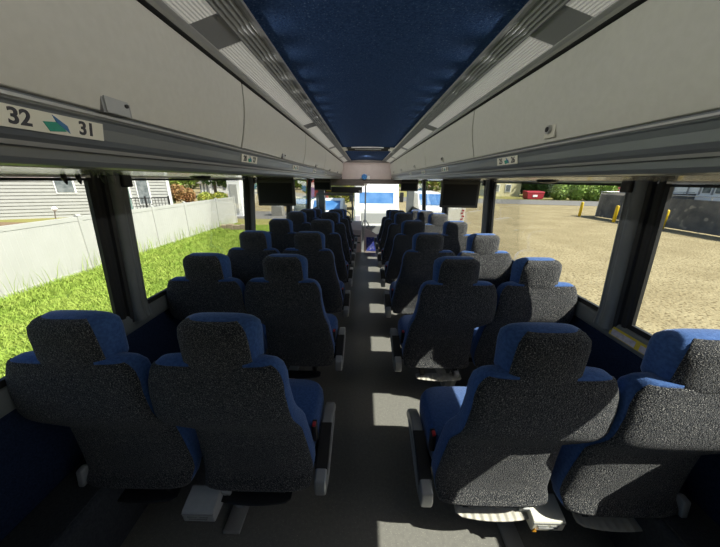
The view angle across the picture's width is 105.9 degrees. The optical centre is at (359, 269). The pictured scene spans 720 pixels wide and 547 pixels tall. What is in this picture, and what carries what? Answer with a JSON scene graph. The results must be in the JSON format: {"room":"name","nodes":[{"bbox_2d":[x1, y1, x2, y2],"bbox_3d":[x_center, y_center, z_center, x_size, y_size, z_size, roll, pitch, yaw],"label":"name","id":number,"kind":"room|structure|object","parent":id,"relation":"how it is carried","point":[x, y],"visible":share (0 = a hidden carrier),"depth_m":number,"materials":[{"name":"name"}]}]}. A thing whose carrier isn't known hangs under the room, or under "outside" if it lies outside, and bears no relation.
{"room":"vehicle interior","nodes":[
{"label":"vehicle interior","id":0,"kind":"room"},
{"bbox_2d":[0,308,181,541],"bbox_3d":[-1.285,0.632,3.496,0.033,1.940,10.000,1,18,1],"label":"wall","id":1,"kind":"structure","parent":0,"point":[35,457],"depth_m":1.10,"materials":[{"name":"blue carpet"}]},
{"bbox_2d":[39,486,100,546],"bbox_3d":[-1.098,0.521,2.376,0.040,0.007,7.950,1,18,1],"label":"trim","id":2,"kind":"structure","parent":1,"relation":"attached to","point":[78,508],"depth_m":1.05,"materials":[{"name":"metal"}]},
{"bbox_2d":[0,459,148,546],"bbox_3d":[-1.168,0.673,2.443,0.227,0.325,7.980,1,18,1],"label":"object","id":3,"kind":"structure","parent":1,"relation":"attached to","point":[105,521],"depth_m":1.11,"materials":[{"name":"plastic"}]},
{"bbox_2d":[5,310,202,502],"bbox_3d":[-0.996,0.528,1.266,0.570,0.916,0.538,1,18,1],"label":"seat","id":4,"kind":"object","parent":3,"relation":"on","point":[80,374],"visible":0.91,"depth_m":0.98,"materials":[{"name":"grey fabric"}]},
{"bbox_2d":[166,253,267,353],"bbox_3d":[-0.966,0.274,2.035,0.570,0.916,0.538,1,18,1],"label":"seat","id":5,"kind":"object","parent":3,"relation":"on","point":[208,284],"visible":0.52,"depth_m":1.72,"materials":[{"name":"grey fabric"}]},
{"bbox_2d":[262,324,267,348],"bbox_3d":[-0.917,0.486,2.183,0.464,0.154,0.390,1,18,1],"label":"seat cushion","id":6,"kind":"object","parent":5,"relation":"on","point":[264,329],"depth_m":2.03,"materials":[{"name":"fabric"}]},
{"bbox_2d":[227,230,279,285],"bbox_3d":[-0.953,0.019,2.804,0.570,0.916,0.538,1,18,1],"label":"seat","id":7,"kind":"object","parent":3,"relation":"on","point":[246,260],"visible":0.43,"depth_m":2.48,"materials":[{"name":"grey fabric"}]},
{"bbox_2d":[266,219,295,253],"bbox_3d":[-0.941,-0.235,3.573,0.570,0.916,0.538,1,18,1],"label":"seat","id":8,"kind":"object","parent":3,"relation":"on","point":[281,230],"visible":0.28,"depth_m":3.25,"materials":[{"name":"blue fabric"}]},
{"bbox_2d":[287,211,310,232],"bbox_3d":[-0.928,-0.489,4.342,0.570,0.916,0.538,1,18,1],"label":"seat","id":9,"kind":"object","parent":3,"relation":"on","point":[299,218],"visible":0.27,"depth_m":4.01,"materials":[{"name":"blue fabric"}]},
{"bbox_2d":[301,209,318,222],"bbox_3d":[-0.914,-0.727,5.159,0.570,0.875,0.538,1,18,1],"label":"seat","id":10,"kind":"object","parent":3,"relation":"on","point":[310,213],"visible":0.19,"depth_m":4.82,"materials":[{"name":"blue fabric"}]},
{"bbox_2d":[0,206,319,417],"bbox_3d":[-1.241,-0.263,3.199,0.036,0.116,10.000,1,18,1],"label":"trim","id":11,"kind":"structure","parent":1,"relation":"attached to","point":[160,305],"depth_m":1.49,"materials":[{"name":"plastic"}]},
{"bbox_2d":[0,217,269,377],"bbox_3d":[-5.533,1.900,4.144,8.000,0.300,30.500,1,18,1],"label":"lawn","id":12,"kind":"structure","parent":0,"point":[258,228],"depth_m":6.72,"materials":[{"name":"plant"}]},
{"bbox_2d":[0,196,237,298],"bbox_3d":[-9.083,-0.934,9.165,0.144,1.898,21.650,1,18,1],"label":"vinyl fence","id":13,"kind":"object","parent":12,"relation":"on","point":[37,247],"visible":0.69,"depth_m":8.59,"materials":[{"name":"white plastic"}]},
{"bbox_2d":[0,217,270,224],"bbox_3d":[-20.414,-3.595,20.272,38.500,0.300,3.100,1,18,1],"label":"verge","id":14,"kind":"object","parent":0,"point":[258,221],"depth_m":19.97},
{"bbox_2d":[0,174,313,179],"bbox_3d":[-1.207,-1.246,2.873,0.070,0.542,10.000,1,18,1],"label":"wall","id":15,"kind":"structure","parent":0,"point":[1,175],"depth_m":1.14,"materials":[{"name":"white paint"}]},
{"bbox_2d":[0,177,120,388],"bbox_3d":[-1.254,0.157,0.628,0.073,0.712,1.495,1,18,1],"label":"window","id":16,"kind":"structure","parent":15,"relation":"in","point":[88,184],"depth_m":1.27,"materials":[{"name":"black rubber"}]},
{"bbox_2d":[90,176,151,321],"bbox_3d":[-1.218,-0.088,1.406,0.143,0.780,0.156,1,18,1],"label":"pillar","id":17,"kind":"structure","parent":15,"relation":"attached to","point":[112,199],"depth_m":1.38,"materials":[{"name":"grey plastic"}]},
{"bbox_2d":[132,178,246,303],"bbox_3d":[-1.228,-0.359,2.190,0.073,0.712,1.515,1,18,1],"label":"window","id":18,"kind":"structure","parent":15,"relation":"in","point":[156,296],"depth_m":1.75,"materials":[{"name":"black rubber"}]},
{"bbox_2d":[245,178,256,229],"bbox_3d":[-1.192,-0.607,2.977,0.143,0.780,0.156,1,18,1],"label":"pillar","id":19,"kind":"structure","parent":15,"relation":"attached to","point":[249,182],"depth_m":2.92,"materials":[{"name":"black metal"}]},
{"bbox_2d":[237,211,285,218],"bbox_3d":[-20.846,-4.941,24.311,37.500,0.300,5.400,1,18,1],"label":"road","id":20,"kind":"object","parent":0,"point":[258,214],"depth_m":23.02,"materials":[{"name":"asphalt"}]},
{"bbox_2d":[226,180,243,215],"bbox_3d":[-10.305,-6.645,23.045,1.300,4.000,1.900,1,18,1],"label":"shed","id":21,"kind":"object","parent":20,"relation":"on","point":[234,187],"visible":0.29,"depth_m":22.33,"materials":[{"name":"white paint"}]},
{"bbox_2d":[271,206,284,215],"bbox_3d":[-7.099,-5.244,23.560,1.000,1.080,0.900,1,18,1],"label":"bin","id":22,"kind":"object","parent":20,"relation":"on","point":[276,210],"visible":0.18,"depth_m":23.24,"materials":[{"name":"plastic"}]},
{"bbox_2d":[294,196,315,210],"bbox_3d":[-4.956,-6.202,25.936,1.886,1.450,4.020,1,18,1],"label":"parked car","id":23,"kind":"object","parent":20,"relation":"on","point":[301,203],"visible":0.29,"depth_m":24.02,"materials":[{"name":"paint"}]},
{"bbox_2d":[342,162,390,178],"bbox_3d":[0.160,-2.422,6.581,1.200,0.430,0.180,1,18,1],"label":"wall","id":24,"kind":"structure","parent":0,"point":[351,170],"depth_m":6.58,"materials":[{"name":"plastic"}]},
{"bbox_2d":[325,183,363,192],"bbox_3d":[-0.376,-1.996,6.621,0.960,0.225,0.128,1,18,1],"label":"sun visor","id":25,"kind":"object","parent":24,"relation":"attached to","point":[346,187],"visible":0.88,"depth_m":6.57,"materials":[{"name":"black plastic"}]},
{"bbox_2d":[331,179,418,183],"bbox_3d":[0.157,-2.175,6.678,2.530,0.100,0.190,1,18,1],"label":"trim","id":26,"kind":"structure","parent":24,"relation":"attached to","point":[367,181],"depth_m":6.59,"materials":[{"name":"plastic"}]},
{"bbox_2d":[120,252,614,546],"bbox_3d":[0.063,0.873,2.489,2.694,0.060,7.980,1,18,1],"label":"floor","id":27,"kind":"structure","parent":0,"point":[371,499],"depth_m":1.42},
{"bbox_2d":[148,312,335,533],"bbox_3d":[-0.451,0.637,1.294,0.631,1.130,0.538,1,18,1],"label":"seat","id":28,"kind":"object","parent":27,"relation":"on","point":[257,427],"visible":1,"depth_m":0.99,"materials":[{"name":"grey fabric"}]},
{"bbox_2d":[181,485,222,521],"bbox_3d":[-0.683,0.998,1.260,0.136,0.090,0.246,1,18,1],"label":"outlet box","id":29,"kind":"object","parent":28,"relation":"attached to","point":[203,503],"visible":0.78,"depth_m":1.17,"materials":[{"name":"grey plastic"}]},
{"bbox_2d":[289,379,323,445],"bbox_3d":[-0.432,0.748,1.408,0.464,0.154,0.390,1,18,1],"label":"seat cushion","id":30,"kind":"object","parent":28,"relation":"on","point":[308,395],"depth_m":1.41,"materials":[{"name":"fabric"}]},
{"bbox_2d":[244,254,345,378],"bbox_3d":[-0.433,0.383,2.062,0.631,1.130,0.538,1,18,1],"label":"seat","id":31,"kind":"object","parent":27,"relation":"on","point":[289,303],"visible":0.91,"depth_m":1.76,"materials":[{"name":"black fabric"}]},
{"bbox_2d":[326,313,337,344],"bbox_3d":[-0.414,0.493,2.177,0.464,0.154,0.390,1,18,1],"label":"seat cushion","id":32,"kind":"object","parent":31,"relation":"on","point":[333,320],"depth_m":2.15,"materials":[{"name":"fabric"}]},
{"bbox_2d":[282,231,350,316],"bbox_3d":[-0.420,0.129,2.831,0.631,1.130,0.538,1,18,1],"label":"seat","id":33,"kind":"object","parent":27,"relation":"on","point":[308,244],"visible":0.66,"depth_m":2.51,"materials":[{"name":"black fabric"}]},
{"bbox_2d":[311,219,352,286],"bbox_3d":[-0.408,-0.126,3.600,0.631,1.130,0.538,1,18,1],"label":"seat","id":34,"kind":"object","parent":27,"relation":"on","point":[333,241],"visible":0.51,"depth_m":3.27,"materials":[{"name":"black fabric"}]},
{"bbox_2d":[321,212,354,266],"bbox_3d":[-0.395,-0.380,4.369,0.631,1.130,0.538,1,18,1],"label":"seat","id":35,"kind":"object","parent":27,"relation":"on","point":[339,227],"visible":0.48,"depth_m":4.04,"materials":[{"name":"black fabric"}]},
{"bbox_2d":[328,209,356,253],"bbox_3d":[-0.382,-0.623,5.184,0.631,1.079,0.538,1,18,1],"label":"seat","id":36,"kind":"object","parent":27,"relation":"on","point":[345,221],"visible":0.38,"depth_m":4.87,"materials":[{"name":"black fabric"}]},
{"bbox_2d":[374,209,395,244],"bbox_3d":[0.626,-0.805,5.866,0.631,1.017,0.538,1,18,1],"label":"seat","id":37,"kind":"object","parent":27,"relation":"on","point":[376,239],"visible":0.31,"depth_m":5.59,"materials":[{"name":"black fabric"}]},
{"bbox_2d":[375,210,404,254],"bbox_3d":[0.615,-0.608,5.172,0.631,1.079,0.538,1,18,1],"label":"seat","id":38,"kind":"object","parent":27,"relation":"on","point":[378,247],"visible":0.34,"depth_m":4.87,"materials":[{"name":"black fabric"}]},
{"bbox_2d":[377,213,412,267],"bbox_3d":[0.602,-0.365,4.357,0.631,1.130,0.538,1,18,1],"label":"seat","id":39,"kind":"object","parent":27,"relation":"on","point":[394,228],"visible":0.44,"depth_m":4.04,"materials":[{"name":"black fabric"}]},
{"bbox_2d":[380,220,424,286],"bbox_3d":[0.589,-0.111,3.588,0.631,1.130,0.538,1,18,1],"label":"seat","id":40,"kind":"object","parent":27,"relation":"on","point":[402,242],"visible":0.52,"depth_m":3.27,"materials":[{"name":"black fabric"}]},
{"bbox_2d":[383,233,454,316],"bbox_3d":[0.576,0.143,2.820,0.631,1.130,0.538,1,18,1],"label":"seat","id":41,"kind":"object","parent":27,"relation":"on","point":[416,268],"visible":0.62,"depth_m":2.50,"materials":[{"name":"black fabric"}]},
{"bbox_2d":[389,281,395,301],"bbox_3d":[0.556,0.253,2.934,0.464,0.154,0.390,1,18,1],"label":"seat cushion","id":42,"kind":"object","parent":41,"relation":"on","point":[392,285],"depth_m":2.90,"materials":[{"name":"fabric"}]},
{"bbox_2d":[390,256,496,385],"bbox_3d":[0.563,0.397,2.050,0.631,1.130,0.538,1,18,1],"label":"seat","id":43,"kind":"object","parent":27,"relation":"on","point":[438,335],"visible":1,"depth_m":1.77,"materials":[{"name":"black fabric"}]},
{"bbox_2d":[398,315,411,347],"bbox_3d":[0.544,0.507,2.165,0.464,0.154,0.390,1,18,1],"label":"seat cushion","id":44,"kind":"object","parent":43,"relation":"on","point":[403,322],"depth_m":2.15,"materials":[{"name":"fabric"}]},
{"bbox_2d":[457,233,511,285],"bbox_3d":[1.111,0.049,2.780,0.570,0.916,0.538,1,18,1],"label":"seat","id":45,"kind":"object","parent":27,"relation":"on","point":[495,265],"visible":0.45,"depth_m":2.46,"materials":[{"name":"grey fabric"}]},
{"bbox_2d":[406,322,618,546],"bbox_3d":[0.570,0.663,1.248,0.631,1.130,0.538,1,18,1],"label":"seat","id":46,"kind":"object","parent":27,"relation":"on","point":[491,446],"visible":1,"depth_m":0.95,"materials":[{"name":"grey fabric"}]},
{"bbox_2d":[419,386,466,458],"bbox_3d":[0.550,0.773,1.363,0.464,0.154,0.390,1,18,1],"label":"seat cushion","id":47,"kind":"object","parent":46,"relation":"on","point":[438,404],"depth_m":1.37,"materials":[{"name":"blue fabric"}]},
{"bbox_2d":[526,493,566,531],"bbox_3d":[0.788,1.019,1.242,0.136,0.090,0.246,1,18,1],"label":"outlet box","id":48,"kind":"object","parent":46,"relation":"attached to","point":[549,516],"visible":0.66,"depth_m":1.14,"materials":[{"name":"beige plastic"}]},
{"bbox_2d":[345,151,390,160],"bbox_3d":[0.143,-2.260,5.376,0.800,0.042,2.470,1,18,1],"label":"ceiling","id":49,"kind":"structure","parent":0,"point":[353,155],"depth_m":5.11,"materials":[{"name":"fabric"}]},
{"bbox_2d":[361,225,380,249],"bbox_3d":[0.153,-0.583,8.232,2.694,1.500,0.200,1,18,1],"label":"wall","id":50,"kind":"structure","parent":0,"point":[375,229],"depth_m":7.93,"materials":[{"name":"grey"}]},
{"bbox_2d":[318,190,325,212],"bbox_3d":[-1.092,-1.883,7.823,0.177,1.200,0.200,1,18,1],"label":"trim","id":51,"kind":"structure","parent":50,"relation":"on","point":[321,198],"depth_m":7.70,"materials":[{"name":"grey"}]},
{"bbox_2d":[406,191,413,212],"bbox_3d":[1.424,-1.846,7.793,0.177,1.200,0.200,1,18,1],"label":"trim","id":52,"kind":"structure","parent":50,"relation":"on","point":[410,194],"depth_m":7.67,"materials":[{"name":"grey"}]},
{"bbox_2d":[243,0,528,147],"bbox_3d":[0.069,-0.799,0.957,0.800,0.042,6.120,1,18,1],"label":"ceiling","id":53,"kind":"structure","parent":0,"point":[371,69],"depth_m":0.98,"materials":[{"name":"blue fabric"}]},
{"bbox_2d":[0,0,350,179],"bbox_3d":[-0.730,-1.013,2.321,0.901,0.468,8.820,1,18,1],"label":"luggage rack","id":54,"kind":"object","parent":53,"relation":"attached to","point":[194,89],"visible":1,"depth_m":0.68,"materials":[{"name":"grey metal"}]},
{"bbox_2d":[162,0,215,23],"bbox_3d":[-0.435,-0.440,0.009,0.080,0.030,1.520,1,18,1],"label":"diffuser","id":55,"kind":"object","parent":54,"relation":"attached to","point":[181,11],"depth_m":0.69,"materials":[{"name":"white"}]},
{"bbox_2d":[219,41,312,124],"bbox_3d":[-0.410,-0.930,1.490,0.080,0.030,1.280,1,18,1],"label":"diffuser","id":56,"kind":"object","parent":54,"relation":"attached to","point":[239,56],"depth_m":1.14,"materials":[{"name":"white plastic"}]},
{"bbox_2d":[256,178,295,205],"bbox_3d":[-0.892,-0.837,2.904,0.400,0.294,0.039,1,18,1],"label":"monitor","id":57,"kind":"object","parent":54,"relation":"hanging from","point":[271,191],"visible":0.96,"depth_m":2.89,"materials":[{"name":"grey"}]},
{"bbox_2d":[308,126,333,147],"bbox_3d":[-0.386,-1.401,2.914,0.080,0.030,1.400,1,18,1],"label":"diffuser","id":58,"kind":"object","parent":54,"relation":"attached to","point":[316,132],"depth_m":2.70,"materials":[{"name":"white"}]},
{"bbox_2d":[314,179,330,189],"bbox_3d":[-0.789,-1.808,5.752,0.360,0.236,0.039,1,18,1],"label":"monitor","id":59,"kind":"object","parent":54,"relation":"hanging from","point":[319,184],"visible":0.96,"depth_m":5.73,"materials":[{"name":"grey"}]},
{"bbox_2d":[330,147,342,156],"bbox_3d":[-0.361,-1.890,4.395,0.080,0.030,1.400,1,18,1],"label":"diffuser","id":60,"kind":"object","parent":54,"relation":"attached to","point":[336,152],"depth_m":4.22,"materials":[{"name":"white"}]},
{"bbox_2d":[342,147,393,150],"bbox_3d":[0.120,-1.817,4.026,0.744,0.076,0.381,1,18,1],"label":"roof hatch","id":61,"kind":"object","parent":53,"relation":"attached to","point":[344,148],"visible":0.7,"depth_m":3.92,"materials":[{"name":"beige plastic"}]},
{"bbox_2d":[174,183,719,334],"bbox_3d":[11.122,-18.803,67.333,300.000,0.300,260.000,1,18,1],"label":"ground","id":62,"kind":"structure","parent":0,"point":[682,291],"depth_m":12.21,"materials":[{"name":"beige gravel"}]},
{"bbox_2d":[0,177,172,219],"bbox_3d":[-28.546,-8.534,21.730,23.489,8.050,8.996,-8,20,-24],"label":"house","id":63,"kind":"object","parent":62,"relation":"on","point":[18,199],"visible":0.31,"depth_m":20.70,"materials":[{"name":"grey"}]},
{"bbox_2d":[130,196,170,209],"bbox_3d":[-17.834,-5.414,22.908,3.318,1.600,1.060,-8,20,-24],"label":"deck railing","id":64,"kind":"object","parent":63,"relation":"attached to","point":[167,197],"visible":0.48,"depth_m":22.47,"materials":[{"name":"black plastic"}]},
{"bbox_2d":[170,184,195,201],"bbox_3d":[-19.689,-8.319,29.748,2.786,2.197,2.454,1,18,1],"label":"shrub","id":65,"kind":"object","parent":62,"relation":"on","point":[178,191],"visible":0.88,"depth_m":29.54,"materials":[{"name":"brown plant"}]},
{"bbox_2d":[197,191,227,200],"bbox_3d":[-14.505,-7.071,26.921,2.836,1.453,1.654,-4,19,-13],"label":"shrub","id":66,"kind":"object","parent":62,"relation":"on","point":[202,196],"visible":0.56,"depth_m":26.51,"materials":[{"name":"plant"}]},
{"bbox_2d":[197,180,227,193],"bbox_3d":[-30.256,-19.671,60.364,8.800,4.900,7.000,1,18,1],"label":"house","id":67,"kind":"object","parent":62,"relation":"on","point":[205,187],"visible":0.35,"depth_m":58.09,"materials":[{"name":"white paint"}]},
{"bbox_2d":[199,180,226,192],"bbox_3d":[-23.689,-16.192,44.493,8.132,8.408,6.951,1,18,1],"label":"tree","id":68,"kind":"object","parent":62,"relation":"on","point":[223,183],"visible":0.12,"depth_m":44.69,"materials":[{"name":"green plant"}]},
{"bbox_2d":[179,180,256,189],"bbox_3d":[-43.232,-28.795,80.806,29.436,11.593,10.726,1,18,1],"label":"tree","id":69,"kind":"object","parent":62,"relation":"on","point":[194,184],"visible":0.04,"depth_m":80.18,"materials":[{"name":"green plant"}]},
{"bbox_2d":[311,198,346,211],"bbox_3d":[-1.993,-3.617,17.503,2.000,1.897,5.760,1,18,1],"label":"pickup","id":70,"kind":"object","parent":62,"relation":"on","point":[331,203],"visible":0.19,"depth_m":16.50,"materials":[{"name":"paint"}]},
{"bbox_2d":[349,184,403,225],"bbox_3d":[0.898,-4.496,17.380,2.800,3.700,8.150,1,18,1],"label":"truck","id":71,"kind":"object","parent":62,"relation":"on","point":[380,198],"visible":0.45,"depth_m":13.97,"materials":[{"name":"paint"}]},
{"bbox_2d":[362,213,385,222],"bbox_3d":[0.830,-2.647,13.858,1.500,0.500,0.040,1,18,1],"label":"grille","id":72,"kind":"object","parent":71,"relation":"attached to","point":[370,217],"depth_m":13.83,"materials":[{"name":"grey plastic"}]},
{"bbox_2d":[399,181,440,190],"bbox_3d":[14.056,-30.236,86.761,29.498,11.299,10.739,1,18,1],"label":"tree","id":73,"kind":"object","parent":62,"relation":"on","point":[432,184],"visible":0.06,"depth_m":85.58,"materials":[{"name":"green plant"}]},
{"bbox_2d":[413,191,441,212],"bbox_3d":[4.959,-4.714,20.479,1.940,2.249,5.200,1,18,1],"label":"van","id":74,"kind":"object","parent":62,"relation":"on","point":[432,197],"visible":0.22,"depth_m":18.75,"materials":[{"name":"paint"}]},
{"bbox_2d":[448,208,465,220],"bbox_3d":[4.277,-2.156,12.482,0.760,2.400,0.612,1,18,1],"label":"tall cabinet","id":75,"kind":"object","parent":62,"relation":"on","point":[454,214],"visible":0.31,"depth_m":12.07,"materials":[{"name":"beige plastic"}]},
{"bbox_2d":[399,191,598,200],"bbox_3d":[36.010,-16.602,61.114,65.978,0.200,41.598,1,18,1],"label":"verge","id":76,"kind":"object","parent":62,"relation":"on","point":[520,196],"visible":0.17,"depth_m":52.27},
{"bbox_2d":[520,184,537,193],"bbox_3d":[36.106,-19.001,57.615,6.205,7.041,5.639,1,18,1],"label":"tree","id":77,"kind":"object","parent":76,"relation":"on","point":[524,187],"visible":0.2,"depth_m":56.87,"materials":[{"name":"green plant"}]},
{"bbox_2d":[537,182,573,196],"bbox_3d":[38.973,-18.228,53.257,6.640,8.260,5.645,1,18,1],"label":"tree","id":78,"kind":"object","parent":76,"relation":"on","point":[546,188],"visible":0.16,"depth_m":53.76,"materials":[{"name":"green plant"}]},
{"bbox_2d":[550,182,570,199],"bbox_3d":[35.129,-13.646,47.564,3.265,3.410,3.047,1,18,1],"label":"bush","id":79,"kind":"object","parent":76,"relation":"on","point":[558,192],"visible":0.94,"depth_m":46.97,"materials":[{"name":"green plant"}]},
{"bbox_2d":[567,185,587,199],"bbox_3d":[37.455,-13.703,47.046,3.184,3.700,3.142,14,23,36],"label":"bush","id":80,"kind":"object","parent":76,"relation":"on","point":[577,191],"visible":0.82,"depth_m":46.31,"materials":[{"name":"green plant"}]},
{"bbox_2d":[584,185,603,200],"bbox_3d":[39.808,-13.225,46.428,3.142,3.202,3.170,15,23,37],"label":"bush","id":81,"kind":"object","parent":76,"relation":"on","point":[592,194],"visible":0.77,"depth_m":45.67,"materials":[{"name":"green plant"}]},
{"bbox_2d":[399,197,598,205],"bbox_3d":[32.812,-10.209,41.778,59.228,0.200,11.000,5,19,12],"label":"road","id":82,"kind":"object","parent":62,"relation":"on","point":[497,201],"visible":0.33,"depth_m":42.10,"materials":[{"name":"asphalt"}]},
{"bbox_2d":[479,181,520,195],"bbox_3d":[30.562,-20.295,60.196,7.200,7.400,9.200,1,18,1],"label":"house","id":83,"kind":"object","parent":62,"relation":"on","point":[502,189],"visible":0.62,"depth_m":57.12,"materials":[{"name":"yellow"}]},
{"bbox_2d":[522,191,544,199],"bbox_3d":[31.026,-13.403,48.767,3.000,1.500,1.710,1,18,1],"label":"dumpster","id":84,"kind":"object","parent":62,"relation":"on","point":[526,194],"visible":0.97,"depth_m":48.08,"materials":[{"name":"red paint"}]},
{"bbox_2d":[595,191,719,235],"bbox_3d":[26.100,-3.387,17.086,9.208,2.280,17.065,1,18,1],"label":"mesh fence","id":85,"kind":"object","parent":62,"relation":"on","point":[686,213],"visible":0.56,"depth_m":18.16,"materials":[{"name":"grey metal"}]},
{"bbox_2d":[673,184,719,200],"bbox_3d":[33.326,-4.882,17.106,6.600,5.250,21.000,1,18,1],"label":"building","id":86,"kind":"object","parent":62,"relation":"on","point":[711,192],"visible":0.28,"depth_m":24.11,"materials":[{"name":"paint"}]},
{"bbox_2d":[419,180,719,183],"bbox_3d":[1.403,-1.209,2.842,0.070,0.542,10.000,1,18,1],"label":"wall","id":87,"kind":"structure","parent":0,"point":[419,180],"depth_m":1.50,"materials":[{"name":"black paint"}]},
{"bbox_2d":[481,181,493,232],"bbox_3d":[1.371,-0.570,2.946,0.143,0.780,0.156,1,18,1],"label":"pillar","id":88,"kind":"structure","parent":87,"relation":"attached to","point":[488,185],"depth_m":2.89,"materials":[{"name":"black plastic"}]},
{"bbox_2d":[383,0,719,183],"bbox_3d":[0.906,-0.990,2.302,0.901,0.468,8.820,1,18,1],"label":"luggage rack","id":89,"kind":"object","parent":87,"relation":"attached to","point":[568,90],"visible":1,"depth_m":0.75,"materials":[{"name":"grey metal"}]},
{"bbox_2d":[392,148,405,157],"bbox_3d":[0.613,-1.885,4.412,0.080,0.030,1.380,1,18,1],"label":"diffuser","id":90,"kind":"object","parent":89,"relation":"attached to","point":[400,152],"depth_m":4.25,"materials":[{"name":"white"}]},
{"bbox_2d":[400,180,417,190],"bbox_3d":[1.040,-1.782,5.730,0.360,0.236,0.039,1,18,1],"label":"monitor","id":91,"kind":"object","parent":89,"relation":"hanging from","point":[406,185],"visible":0.97,"depth_m":5.71,"materials":[{"name":"grey"}]},
{"bbox_2d":[403,128,432,148],"bbox_3d":[0.589,-1.402,2.950,0.080,0.030,1.380,1,18,1],"label":"diffuser","id":92,"kind":"object","parent":89,"relation":"attached to","point":[422,134],"depth_m":2.74,"materials":[{"name":"white"}]},
{"bbox_2d":[439,179,480,207],"bbox_3d":[1.057,-0.809,2.881,0.400,0.293,0.039,1,18,1],"label":"monitor","id":93,"kind":"object","parent":89,"relation":"hanging from","point":[454,193],"visible":0.97,"depth_m":2.86,"materials":[{"name":"grey"}]},
{"bbox_2d":[428,36,552,127],"bbox_3d":[0.564,-0.919,1.488,0.080,0.030,1.380,1,18,1],"label":"diffuser","id":94,"kind":"object","parent":89,"relation":"attached to","point":[529,51],"depth_m":1.09,"materials":[{"name":"white plastic"}]},
{"bbox_2d":[566,0,617,16],"bbox_3d":[0.539,-0.432,0.017,0.080,0.030,1.400,1,18,1],"label":"diffuser","id":95,"kind":"object","parent":89,"relation":"attached to","point":[587,8],"depth_m":0.66,"materials":[{"name":"white"}]},
{"bbox_2d":[490,182,620,310],"bbox_3d":[1.382,-0.322,2.159,0.073,0.712,1.515,1,18,1],"label":"window","id":96,"kind":"structure","parent":87,"relation":"in","point":[588,303],"depth_m":1.74,"materials":[{"name":"metal"}]},
{"bbox_2d":[593,181,666,329],"bbox_3d":[1.345,-0.051,1.375,0.143,0.780,0.156,1,18,1],"label":"pillar","id":97,"kind":"structure","parent":87,"relation":"attached to","point":[642,200],"depth_m":1.35,"materials":[{"name":"black metal"}]},
{"bbox_2d":[627,184,719,339],"bbox_3d":[1.356,0.195,0.597,0.073,0.712,1.495,1,18,1],"label":"window","id":98,"kind":"structure","parent":87,"relation":"in","point":[668,191],"depth_m":1.27,"materials":[{"name":"black rubber"}]},
{"bbox_2d":[495,274,719,526],"bbox_3d":[1.441,0.671,3.463,0.033,1.940,10.000,1,18,1],"label":"wall","id":99,"kind":"structure","parent":0,"point":[702,484],"depth_m":1.37,"materials":[{"name":"blue carpet"}]},
{"bbox_2d":[412,207,648,358],"bbox_3d":[1.416,-0.225,3.167,0.036,0.116,10.000,1,18,1],"label":"trim","id":100,"kind":"structure","parent":99,"relation":"attached to","point":[585,313],"depth_m":1.57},
{"bbox_2d":[609,327,646,354],"bbox_3d":[1.363,0.397,1.262,0.007,0.048,0.470,1,18,1],"label":"instruction label","id":101,"kind":"object","parent":99,"relation":"attached to","point":[630,341],"visible":0.43,"depth_m":1.38,"materials":[{"name":"paper"}]},
{"bbox_2d":[605,489,719,546],"bbox_3d":[1.298,0.708,2.414,0.227,0.325,7.980,1,18,1],"label":"baseboard","id":102,"kind":"structure","parent":99,"relation":"attached to","point":[698,525],"depth_m":1.07,"materials":[{"name":"plastic"}]},
{"bbox_2d":[414,210,432,223],"bbox_3d":[1.150,-0.697,5.134,0.570,0.875,0.538,1,18,1],"label":"seat","id":103,"kind":"object","parent":102,"relation":"on","point":[422,215],"visible":0.2,"depth_m":4.79,"materials":[{"name":"grey fabric"}]},
{"bbox_2d":[424,213,447,233],"bbox_3d":[1.137,-0.459,4.318,0.570,0.916,0.538,1,18,1],"label":"seat","id":104,"kind":"object","parent":102,"relation":"on","point":[435,220],"visible":0.22,"depth_m":3.98,"materials":[{"name":"grey fabric"}]},
{"bbox_2d":[441,221,470,255],"bbox_3d":[1.124,-0.205,3.549,0.570,0.916,0.538,1,18,1],"label":"seat","id":105,"kind":"object","parent":102,"relation":"on","point":[455,235],"visible":0.29,"depth_m":3.22,"materials":[{"name":"grey fabric"}]},
{"bbox_2d":[470,257,576,367],"bbox_3d":[1.098,0.303,2.011,0.570,0.916,0.538,1,18,1],"label":"seat","id":106,"kind":"object","parent":102,"relation":"on","point":[534,292],"visible":0.62,"depth_m":1.71,"materials":[{"name":"grey fabric"}]},
{"bbox_2d":[470,327,477,352],"bbox_3d":[1.046,0.514,2.159,0.464,0.154,0.390,1,18,1],"label":"seat cushion","id":107,"kind":"object","parent":106,"relation":"on","point":[475,330],"depth_m":2.01,"materials":[{"name":"fabric"}]},
{"bbox_2d":[550,329,719,531],"bbox_3d":[1.101,0.577,1.185,0.570,0.916,0.538,1,18,1],"label":"seat","id":108,"kind":"object","parent":102,"relation":"on","point":[667,417],"visible":0.84,"depth_m":0.93,"materials":[{"name":"grey fabric"}]},
{"bbox_2d":[662,517,698,546],"bbox_3d":[1.231,0.554,2.348,0.040,0.007,7.950,1,18,1],"label":"trim","id":109,"kind":"structure","parent":99,"relation":"attached to","point":[675,527],"depth_m":1.02,"materials":[{"name":"plastic"}]},
{"bbox_3d":[0.138,-0.316,7.361,2.694,0.060,2.020,1,18,1],"label":"floor","id":110,"kind":"structure","parent":0,"visible":0},
{"bbox_2d":[316,193,352,220],"bbox_3d":[-0.635,-1.111,6.985,0.920,1.670,0.040,1,18,1],"label":"frame","id":111,"kind":"object","parent":110,"relation":"on","point":[317,194],"visible":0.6,"depth_m":6.72,"materials":[{"name":"black metal"}]},
{"bbox_2d":[351,220,361,251],"bbox_3d":[-0.323,-0.706,6.789,0.720,1.030,0.538,1,18,1],"label":"console","id":112,"kind":"object","parent":110,"relation":"on","point":[356,225],"visible":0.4,"depth_m":6.54,"materials":[{"name":"plastic"}]},
{"bbox_2d":[362,220,380,252],"bbox_3d":[0.639,-0.653,6.577,1.189,1.082,0.042,1,18,1],"label":"panel","id":113,"kind":"object","parent":110,"relation":"on","point":[369,246],"visible":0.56,"depth_m":6.54,"materials":[{"name":"laminate"}]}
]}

